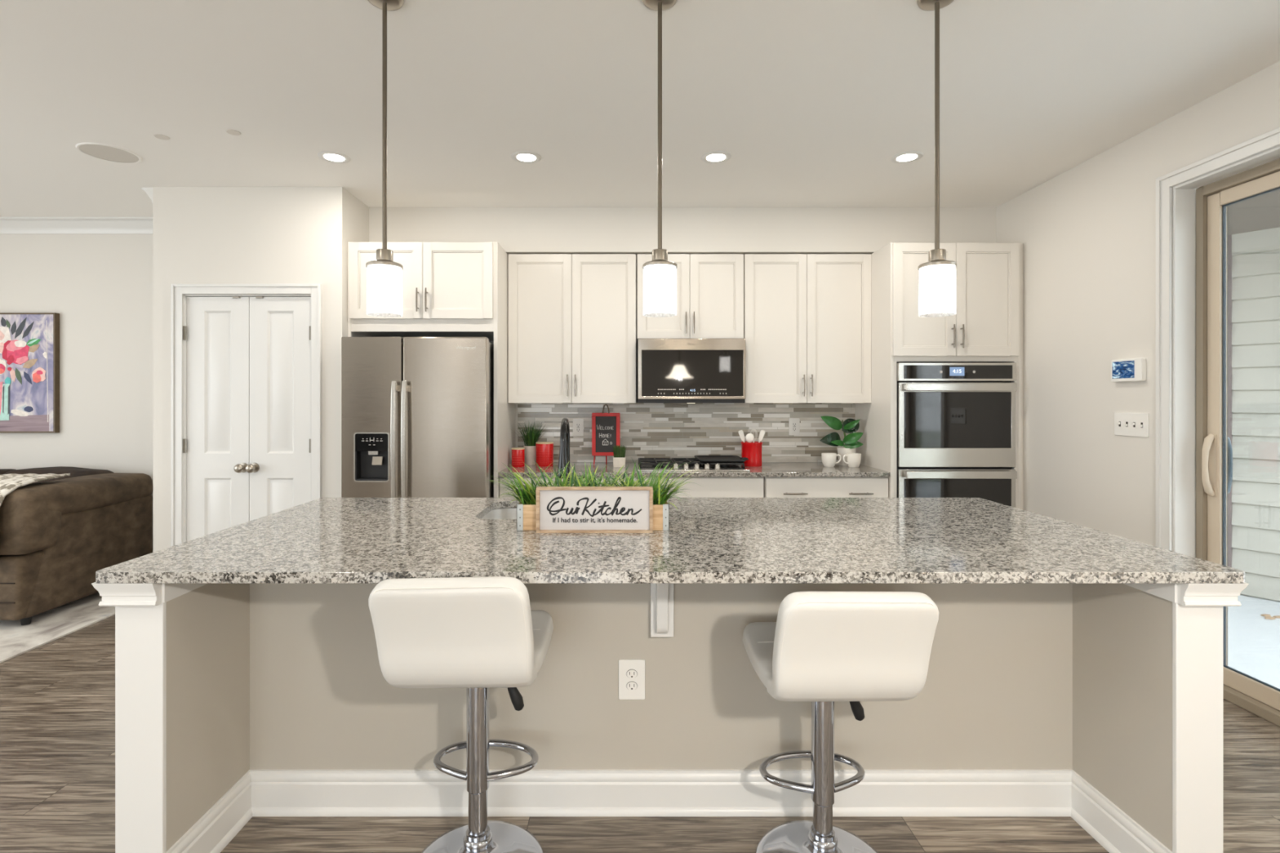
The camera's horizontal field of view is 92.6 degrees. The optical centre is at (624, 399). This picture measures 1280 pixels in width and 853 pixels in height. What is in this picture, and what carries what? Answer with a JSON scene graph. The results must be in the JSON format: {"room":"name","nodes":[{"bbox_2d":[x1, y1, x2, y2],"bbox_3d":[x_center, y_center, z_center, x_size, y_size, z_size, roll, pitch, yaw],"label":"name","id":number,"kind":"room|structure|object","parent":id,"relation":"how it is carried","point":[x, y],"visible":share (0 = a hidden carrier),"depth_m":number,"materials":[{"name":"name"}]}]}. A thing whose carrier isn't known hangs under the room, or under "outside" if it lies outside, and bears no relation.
{"room":"kitchen","nodes":[
{"label":"kitchen","id":0,"kind":"room"},
{"bbox_2d":[152,186,368,552],"bbox_3d":[-2.437,-0.003,4.322,1.223,2.745,0.735,0,0,0],"label":"wall","id":1,"kind":"structure","parent":0,"point":[202,235],"depth_m":3.96,"materials":[{"name":"white paint"}]},
{"bbox_2d":[170,283,321,546],"bbox_3d":[-2.434,0.313,4.002,0.966,2.120,0.146,0,0,0],"label":"trim","id":2,"kind":"structure","parent":1,"relation":"attached to","point":[178,345],"depth_m":3.94,"materials":[{"name":"white paint"}]},
{"bbox_2d":[182,296,311,541],"bbox_3d":[-2.434,0.345,3.950,0.857,2.026,0.102,0,0,0],"label":"door","id":3,"kind":"structure","parent":1,"relation":"in","point":[247,444],"depth_m":3.97,"materials":[{"name":"white paint"}]},
{"bbox_2d":[0,234,855,497],"bbox_3d":[-1.920,-0.003,4.753,9.160,2.745,0.155,0,0,0],"label":"wall","id":4,"kind":"structure","parent":0,"point":[100,286],"depth_m":4.69,"materials":[{"name":"white paint"}]},
{"bbox_2d":[0,312,59,432],"bbox_3d":[-4.755,-0.203,4.670,0.850,0.914,0.039,0,0,0],"label":"painting","id":5,"kind":"object","parent":4,"relation":"attached to","point":[29,342],"visible":1,"depth_m":4.66,"materials":[{"name":"multicoloured paint"}]},
{"bbox_2d":[0,187,152,234],"bbox_3d":[-4.774,-1.323,4.327,3.452,0.105,0.725,0,0,0],"label":"crown molding","id":6,"kind":"structure","parent":4,"relation":"attached to","point":[8,225],"depth_m":4.65,"materials":[{"name":"white paint"}]},
{"bbox_2d":[507,253,635,403],"bbox_3d":[-0.374,-0.507,4.508,0.916,1.066,0.363,0,0,0],"label":"upper cabinet","id":7,"kind":"object","parent":4,"relation":"attached to","point":[571,318],"visible":1,"depth_m":4.37,"materials":[{"name":"white paint"}]},
{"bbox_2d":[573,418,583,435],"bbox_3d":[-0.352,0.213,4.671,0.082,0.132,0.010,0,0,0],"label":"outlet","id":8,"kind":"object","parent":4,"relation":"attached to","point":[578,424],"visible":1,"depth_m":4.67,"materials":[{"name":"white plastic"}]},
{"bbox_2d":[576,422,580,431],"bbox_3d":[-0.352,0.213,4.667,0.033,0.068,0.004,0,0,0],"label":"socket","id":9,"kind":"object","parent":8,"relation":"attached to","point":[578,424],"depth_m":4.67,"materials":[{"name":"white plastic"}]},
{"bbox_2d":[635,253,743,342],"bbox_3d":[0.472,-0.736,4.508,0.763,0.608,0.363,0,0,0],"label":"upper cabinet","id":10,"kind":"object","parent":4,"relation":"attached to","point":[709,298],"visible":0.84,"depth_m":4.37,"materials":[{"name":"white paint"}]},
{"bbox_2d":[636,337,746,403],"bbox_3d":[0.473,-0.202,4.488,0.758,0.460,0.402,0,0,0],"label":"microwave","id":11,"kind":"object","parent":10,"relation":"attached to","point":[669,370],"visible":1,"depth_m":4.29,"materials":[{"name":"black metal"}]},
{"bbox_2d":[788,417,799,435],"bbox_3d":[1.298,0.208,4.671,0.082,0.132,0.010,0,0,0],"label":"outlet","id":12,"kind":"object","parent":4,"relation":"attached to","point":[793,423],"visible":1,"depth_m":4.67,"materials":[{"name":"white plastic"}]},
{"bbox_2d":[791,422,796,431],"bbox_3d":[1.298,0.208,4.667,0.033,0.068,0.004,0,0,0],"label":"socket","id":13,"kind":"object","parent":12,"relation":"attached to","point":[793,424],"depth_m":4.67,"materials":[{"name":"white plastic"}]},
{"bbox_2d":[743,253,871,403],"bbox_3d":[1.313,-0.507,4.508,0.906,1.066,0.363,0,0,0],"label":"upper cabinet","id":14,"kind":"object","parent":4,"relation":"attached to","point":[807,317],"visible":1,"depth_m":4.37,"materials":[{"name":"white paint"}]},
{"bbox_2d":[523,445,535,465],"bbox_3d":[-0.694,0.412,4.530,0.104,0.140,0.104,0,0,0],"label":"pot","id":15,"kind":"object","parent":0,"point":[530,451],"depth_m":4.49,"materials":[{"name":"white ceramic"}]},
{"bbox_2d":[613,456,626,466],"bbox_3d":[-0.036,0.448,4.400,0.092,0.068,0.092,0,0,0],"label":"pot","id":16,"kind":"object","parent":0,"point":[618,461],"depth_m":4.36,"materials":[{"name":"white ceramic"}]},
{"bbox_2d":[0,0,1279,217],"bbox_3d":[-1.930,-1.435,0.545,9.440,0.120,8.590,0,0,0],"label":"ceiling","id":17,"kind":"structure","parent":0,"point":[811,103],"depth_m":2.72,"materials":[{"name":"white paint"}]},
{"bbox_2d":[75,142,142,163],"bbox_3d":[-2.870,-1.372,3.410,0.284,0.006,0.284,0,0,0],"label":"ceiling speaker","id":18,"kind":"object","parent":17,"relation":"attached to","point":[105,152],"visible":1,"depth_m":3.40,"materials":[{"name":"white paint"}]},
{"bbox_2d":[153,133,169,139],"bbox_3d":[-2.420,-1.373,3.200,0.068,0.004,0.068,0,0,0],"label":"cap","id":19,"kind":"object","parent":17,"relation":"attached to","point":[157,135],"visible":1,"depth_m":3.19,"materials":[{"name":"white plastic"}]},
{"bbox_2d":[226,128,241,135],"bbox_3d":[-2.010,-1.373,3.145,0.068,0.004,0.068,0,0,0],"label":"cap","id":20,"kind":"object","parent":17,"relation":"attached to","point":[231,131],"visible":1,"depth_m":3.14,"materials":[{"name":"white plastic"}]},
{"bbox_2d":[317,151,351,163],"bbox_3d":[-1.645,-1.372,3.468,0.172,0.006,0.172,0,0,0],"label":"recessed light","id":21,"kind":"object","parent":17,"relation":"in","point":[329,156],"visible":1,"depth_m":3.46,"materials":[{"name":"white paint"}]},
{"bbox_2d":[365,0,404,316],"bbox_3d":[-0.819,-0.832,2.090,0.124,1.086,0.124,0,0,0],"label":"pendant light","id":22,"kind":"object","parent":17,"relation":"hanging from","point":[384,284],"visible":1,"depth_m":2.08,"materials":[{"name":"white glass"}]},
{"bbox_2d":[511,151,541,163],"bbox_3d":[-0.556,-1.372,3.468,0.172,0.006,0.172,0,0,0],"label":"recessed light","id":23,"kind":"object","parent":17,"relation":"in","point":[524,157],"visible":1,"depth_m":3.46,"materials":[{"name":"white paint"}]},
{"bbox_2d":[642,0,677,316],"bbox_3d":[0.121,-0.832,2.090,0.124,1.086,0.124,0,0,0],"label":"pendant light","id":24,"kind":"object","parent":17,"relation":"hanging from","point":[660,292],"visible":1,"depth_m":2.07,"materials":[{"name":"white glass"}]},
{"bbox_2d":[700,151,731,163],"bbox_3d":[0.520,-1.372,3.468,0.172,0.006,0.172,0,0,0],"label":"recessed light","id":25,"kind":"object","parent":17,"relation":"in","point":[713,157],"visible":1,"depth_m":3.46,"materials":[{"name":"white paint"}]},
{"bbox_2d":[890,151,923,163],"bbox_3d":[1.602,-1.372,3.468,0.172,0.006,0.172,0,0,0],"label":"recessed light","id":26,"kind":"object","parent":17,"relation":"in","point":[908,156],"visible":1,"depth_m":3.46,"materials":[{"name":"white paint"}]},
{"bbox_2d":[916,0,956,316],"bbox_3d":[1.069,-0.832,2.090,0.124,1.086,0.124,0,0,0],"label":"pendant light","id":27,"kind":"object","parent":17,"relation":"hanging from","point":[937,291],"visible":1,"depth_m":2.08,"materials":[{"name":"white glass"}]},
{"bbox_2d":[0,614,1279,852],"bbox_3d":[-1.930,1.420,0.545,9.440,0.100,8.590,0,0,0],"label":"floor","id":28,"kind":"structure","parent":0,"point":[57,697],"depth_m":2.00,"materials":[{"name":"brown wood"}]},
{"bbox_2d":[0,592,115,662],"bbox_3d":[-4.720,1.365,2.875,2.960,0.009,2.950,0,0,0],"label":"area rug","id":29,"kind":"object","parent":28,"relation":"on","point":[16,639],"visible":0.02,"depth_m":3.68,"materials":[{"name":"beige carpet"}]},
{"bbox_2d":[0,466,152,625],"bbox_3d":[-4.575,0.931,4.138,2.185,0.857,1.132,0,0,0],"label":"sofa","id":30,"kind":"object","parent":29,"relation":"on","point":[55,534],"visible":0.91,"depth_m":3.90,"materials":[{"name":"brown leather"}]},
{"bbox_2d":[0,469,16,475],"bbox_3d":[-4.914,0.724,4.511,0.812,0.415,0.318,0,0,0],"label":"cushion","id":31,"kind":"object","parent":30,"relation":"on","point":[2,471],"depth_m":4.49,"materials":[{"name":"fabric"}]},
{"bbox_2d":[0,473,70,506],"bbox_3d":[-3.820,0.710,3.754,0.420,0.456,0.488,0,0,0],"label":"throw blanket","id":32,"kind":"object","parent":30,"relation":"on","point":[9,482],"visible":1,"depth_m":3.75,"materials":[{"name":"beige fabric"}]},
{"bbox_2d":[4,466,113,483],"bbox_3d":[-4.149,0.716,4.515,0.722,0.426,0.328,0,0,0],"label":"cushion","id":33,"kind":"object","parent":30,"relation":"on","point":[74,472],"depth_m":4.42,"materials":[{"name":"fabric"}]},
{"bbox_2d":[341,337,493,497],"bbox_3d":[-1.321,0.473,4.185,0.911,1.733,0.830,0,0,0],"label":"fridge","id":34,"kind":"object","parent":28,"relation":"on","point":[417,413],"visible":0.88,"depth_m":3.84,"materials":[{"name":"grey metal"}]},
{"bbox_2d":[347,241,515,497],"bbox_3d":[-1.330,0.165,4.331,0.988,2.410,0.716,0,0,0],"label":"tall cabinet","id":35,"kind":"object","parent":28,"relation":"on","point":[450,289],"visible":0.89,"depth_m":4.02,"materials":[{"name":"white paint"}]},
{"bbox_2d":[368,576,553,852],"bbox_3d":[-0.436,0.910,1.758,0.414,0.920,0.476,0,0,3],"label":"bar stool","id":36,"kind":"object","parent":28,"relation":"on","point":[477,635],"visible":1,"depth_m":1.58,"materials":[{"name":"white leather"}]},
{"bbox_2d":[499,476,637,497],"bbox_3d":[-0.373,0.942,4.361,0.922,0.857,0.656,0,0,0],"label":"base cabinet","id":37,"kind":"object","parent":28,"relation":"on","point":[528,478],"visible":0.02,"depth_m":4.07,"materials":[{"name":"white paint"}]},
{"bbox_2d":[497,462,889,476],"bbox_3d":[0.465,0.497,4.364,2.598,0.030,0.649,0,0,0],"label":"countertop","id":38,"kind":"structure","parent":37,"relation":"on","point":[766,469],"depth_m":4.10,"materials":[{"name":"stone"}]},
{"bbox_2d":[511,447,524,466],"bbox_3d":[-0.764,0.415,4.400,0.094,0.134,0.095,0,0,0],"label":"canister","id":39,"kind":"object","parent":38,"relation":"on","point":[517,453],"visible":1,"depth_m":4.36,"materials":[{"name":"red ceramic"}]},
{"bbox_2d":[513,419,546,465],"bbox_3d":[-0.691,0.315,4.539,0.287,0.334,0.283,0,0,0],"label":"potted grass","id":40,"kind":"object","parent":38,"relation":"on","point":[531,437],"depth_m":4.50,"materials":[{"name":"green plant"}]},
{"bbox_2d":[535,441,553,466],"bbox_3d":[-0.580,0.396,4.450,0.128,0.172,0.129,0,0,0],"label":"canister","id":41,"kind":"object","parent":38,"relation":"on","point":[544,450],"visible":0.98,"depth_m":4.39,"materials":[{"name":"red ceramic"}]},
{"bbox_2d":[591,404,620,464],"bbox_3d":[-0.136,0.258,4.524,0.208,0.448,0.061,0,0,0],"label":"chalkboard","id":42,"kind":"object","parent":38,"relation":"on","point":[606,427],"visible":0.98,"depth_m":4.51,"materials":[{"name":"red paint"}]},
{"bbox_2d":[613,444,626,466],"bbox_3d":[-0.037,0.404,4.399,0.104,0.155,0.095,0,0,0],"label":"potted grass","id":43,"kind":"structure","parent":38,"relation":"on","point":[619,458],"depth_m":4.36,"materials":[{"name":"green plant"}]},
{"bbox_2d":[635,457,750,471],"bbox_3d":[0.465,0.457,4.350,0.760,0.050,0.500,0,0,0],"label":"cooktop","id":44,"kind":"object","parent":38,"relation":"in","point":[692,464],"visible":0.7,"depth_m":4.22,"materials":[{"name":"black metal"}]},
{"bbox_2d":[694,455,748,462],"bbox_3d":[0.692,0.423,4.395,0.344,0.028,0.360,0,0,0],"label":"griddle","id":45,"kind":"object","parent":44,"relation":"on","point":[703,459],"visible":1,"depth_m":4.37,"materials":[{"name":"black metal"}]},
{"bbox_2d":[740,441,762,466],"bbox_3d":[0.928,0.396,4.457,0.158,0.172,0.158,0,0,0],"label":"utensil crock","id":46,"kind":"object","parent":38,"relation":"on","point":[752,451],"visible":0.84,"depth_m":4.39,"materials":[{"name":"red ceramic"}]},
{"bbox_2d":[737,430,745,442],"bbox_3d":[0.879,0.344,4.452,0.102,0.245,0.012,0,0,-8],"label":"spatula","id":47,"kind":"object","parent":46,"relation":"in","point":[740,432],"visible":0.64,"depth_m":4.45,"materials":[{"name":"white plastic"}]},
{"bbox_2d":[745,433,754,442],"bbox_3d":[0.907,0.355,4.422,0.057,0.221,0.037,0,0,-25],"label":"ladle","id":48,"kind":"object","parent":46,"relation":"in","point":[749,437],"visible":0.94,"depth_m":4.41,"materials":[{"name":"white plastic"}]},
{"bbox_2d":[750,428,757,442],"bbox_3d":[0.948,0.340,4.480,0.055,0.251,0.042,0,0,0],"label":"whisk","id":49,"kind":"object","parent":46,"relation":"in","point":[756,433],"visible":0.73,"depth_m":4.48,"materials":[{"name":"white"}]},
{"bbox_2d":[758,430,764,442],"bbox_3d":[0.976,0.344,4.451,0.096,0.246,0.012,0,0,9],"label":"turner","id":50,"kind":"object","parent":46,"relation":"in","point":[762,433],"visible":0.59,"depth_m":4.45,"materials":[{"name":"white plastic"}]},
{"bbox_2d":[821,453,841,466],"bbox_3d":[1.478,0.435,4.393,0.104,0.094,0.123,0,0,-43],"label":"mug","id":51,"kind":"object","parent":38,"relation":"on","point":[828,460],"visible":1,"depth_m":4.36,"materials":[{"name":"white ceramic"}]},
{"bbox_2d":[820,416,863,466],"bbox_3d":[1.566,0.301,4.474,0.326,0.363,0.164,0,0,-8],"label":"fig","id":52,"kind":"object","parent":38,"relation":"on","point":[851,426],"visible":0.94,"depth_m":4.43,"materials":[{"name":"green plant"}]},
{"bbox_2d":[842,453,861,467],"bbox_3d":[1.633,0.435,4.368,0.104,0.094,0.123,0,0,43],"label":"mug","id":53,"kind":"object","parent":38,"relation":"on","point":[853,460],"visible":1,"depth_m":4.34,"materials":[{"name":"white ceramic"}]},
{"bbox_2d":[91,582,1248,852],"bbox_3d":[0.121,0.928,2.207,3.056,0.884,1.186,0,0,0],"label":"kitchen island","id":54,"kind":"object","parent":28,"relation":"on","point":[1099,706],"visible":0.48,"depth_m":2.03,"materials":[{"name":"beige paint"}]},
{"bbox_2d":[618,659,644,699],"bbox_3d":[0.025,0.929,2.027,0.088,0.132,0.010,0,0,0],"label":"outlet","id":55,"kind":"object","parent":54,"relation":"attached to","point":[631,672],"visible":1,"depth_m":2.02,"materials":[{"name":"white plastic"}]},
{"bbox_2d":[626,669,637,678],"bbox_3d":[0.025,0.909,2.025,0.037,0.030,0.006,0,0,0],"label":"socket","id":56,"kind":"object","parent":55,"relation":"attached to","point":[630,673],"depth_m":2.02,"materials":[{"name":"white plastic"}]},
{"bbox_2d":[626,681,637,690],"bbox_3d":[0.025,0.949,2.025,0.037,0.030,0.006,0,0,0],"label":"socket","id":57,"kind":"object","parent":55,"relation":"attached to","point":[630,686],"depth_m":2.02,"materials":[{"name":"white plastic"}]},
{"bbox_2d":[95,497,1244,583],"bbox_3d":[0.122,0.471,2.228,3.054,0.030,1.228,0,0,0],"label":"island countertop","id":58,"kind":"structure","parent":54,"relation":"on","point":[322,540],"depth_m":1.89,"materials":[{"name":"stone"}]},
{"bbox_2d":[482,507,516,519],"bbox_3d":[-0.208,0.584,2.536,0.787,0.192,0.452,0,0,0],"label":"sink","id":59,"kind":"object","parent":58,"relation":"in","point":[505,513],"visible":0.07,"depth_m":2.73,"materials":[{"name":"white metal"}]},
{"bbox_2d":[556,417,584,482],"bbox_3d":[-0.234,0.267,2.705,0.116,0.377,0.230,0,0,0],"label":"faucet","id":60,"kind":"object","parent":58,"relation":"on","point":[564,451],"visible":0.59,"depth_m":2.61,"materials":[{"name":"black"}]},
{"bbox_2d":[536,486,653,533],"bbox_3d":[-0.102,0.379,2.100,0.399,0.155,0.028,0,0,0],"label":"sign","id":61,"kind":"object","parent":58,"relation":"on","point":[559,509],"visible":1,"depth_m":2.10,"materials":[{"name":"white wood"}]},
{"bbox_2d":[489,457,700,530],"bbox_3d":[-0.106,0.334,2.205,0.779,0.243,0.302,0,0,0],"label":"planter box","id":62,"kind":"object","parent":58,"relation":"on","point":[526,508],"visible":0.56,"depth_m":2.18,"materials":[{"name":"brown wood"}]},
{"bbox_2d":[637,476,763,497],"bbox_3d":[0.512,0.942,4.361,0.840,0.857,0.656,0,0,0],"label":"base cabinet","id":63,"kind":"object","parent":28,"relation":"on","point":[710,486],"visible":0.03,"depth_m":4.07,"materials":[{"name":"white paint"}]},
{"bbox_2d":[763,476,888,497],"bbox_3d":[1.351,0.942,4.361,0.823,0.857,0.656,0,0,0],"label":"base cabinet","id":64,"kind":"object","parent":28,"relation":"on","point":[773,486],"visible":0.16,"depth_m":4.07,"materials":[{"name":"white paint"}]},
{"bbox_2d":[742,591,938,852],"bbox_3d":[0.586,0.929,1.758,0.413,0.882,0.476,0,0,-4],"label":"bar stool","id":65,"kind":"object","parent":28,"relation":"on","point":[822,649],"visible":1,"depth_m":1.58,"materials":[{"name":"white leather"}]},
{"bbox_2d":[854,242,1023,510],"bbox_3d":[2.212,0.165,4.341,0.894,2.410,0.696,0,0,0],"label":"tall cabinet","id":66,"kind":"object","parent":28,"relation":"on","point":[987,324],"visible":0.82,"depth_m":4.04,"materials":[{"name":"white paint"}]},
{"bbox_2d":[897,362,1017,507],"bbox_3d":[2.196,0.411,4.303,0.776,1.307,0.635,0,0,0],"label":"double oven","id":67,"kind":"object","parent":66,"relation":"in","point":[956,421],"visible":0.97,"depth_m":4.04,"materials":[{"name":"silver metal"}]},
{"bbox_2d":[368,207,996,262],"bbox_3d":[0.417,-1.215,4.531,4.485,0.320,0.318,0,0,0],"label":"wall","id":68,"kind":"structure","parent":0,"point":[517,230],"depth_m":4.37,"materials":[{"name":"white paint"}]},
{"bbox_2d":[836,446,856,466],"bbox_3d":[1.635,0.418,4.500,0.132,0.128,0.132,0,0,0],"label":"pot","id":69,"kind":"object","parent":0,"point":[842,451],"depth_m":4.45,"materials":[{"name":"white ceramic"}]},
{"bbox_2d":[996,60,1279,557],"bbox_3d":[2.725,-0.003,0.615,0.130,2.745,8.430,0,0,0],"label":"wall","id":70,"kind":"structure","parent":0,"point":[1087,232],"depth_m":3.40,"materials":[{"name":"white paint"}]},
{"bbox_2d":[1111,357,1146,382],"bbox_3d":[2.646,-0.153,3.213,0.028,0.119,0.197,0,0,0],"label":"panel","id":71,"kind":"object","parent":70,"relation":"attached to","point":[1129,370],"visible":1,"depth_m":3.19,"materials":[{"name":"white plastic"}]},
{"bbox_2d":[1114,412,1148,437],"bbox_3d":[2.651,0.130,3.190,0.018,0.121,0.211,0,0,0],"label":"light switch","id":72,"kind":"object","parent":70,"relation":"attached to","point":[1135,424],"visible":1,"depth_m":3.18,"materials":[{"name":"white plastic"}]},
{"bbox_2d":[1155,127,1279,557],"bbox_3d":[2.696,0.137,2.054,0.127,2.472,1.965,0,0,0],"label":"door frame","id":73,"kind":"structure","parent":70,"relation":"in","point":[1264,148],"depth_m":2.96,"materials":[{"name":"white paint"}]},
{"bbox_2d":[1195,158,1279,726],"bbox_3d":[2.801,0.176,2.054,0.144,2.394,1.809,0,0,0],"label":"door","id":74,"kind":"structure","parent":73,"relation":"attached to","point":[1214,451],"depth_m":2.87,"materials":[{"name":"beige plastic"}]},
{"bbox_2d":[1203,157,1279,235],"bbox_3d":[4.697,-1.260,4.575,3.805,0.100,3.250,0,0,0],"label":"ceiling","id":75,"kind":"structure","parent":0,"point":[1260,212],"depth_m":4.00,"materials":[{"name":"white paint"}]},
{"bbox_2d":[1227,226,1279,601],"bbox_3d":[4.894,0.107,3.941,0.055,2.635,1.600,0,0,-37],"label":"wall","id":76,"kind":"structure","parent":0,"point":[1254,256],"depth_m":4.40,"materials":[{"name":"white"}]},
{"label":"outside","id":77,"kind":"structure","parent":0,"visible":0},
{"bbox_2d":[1227,594,1279,688],"bbox_3d":[5.645,1.478,1.850,5.710,0.105,8.700,0,0,0],"label":"patio","id":78,"kind":"structure","parent":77,"point":[1253,639],"depth_m":3.64,"materials":[{"name":"white concrete"}]},
{"bbox_2d":[1260,613,1279,619],"bbox_3d":[4.226,1.417,4.000,0.151,0.012,0.075,0,0,-12],"label":"dry leaf","id":79,"kind":"object","parent":78,"relation":"on","point":[1268,616],"visible":1,"depth_m":3.98,"materials":[{"name":"beige plant"}]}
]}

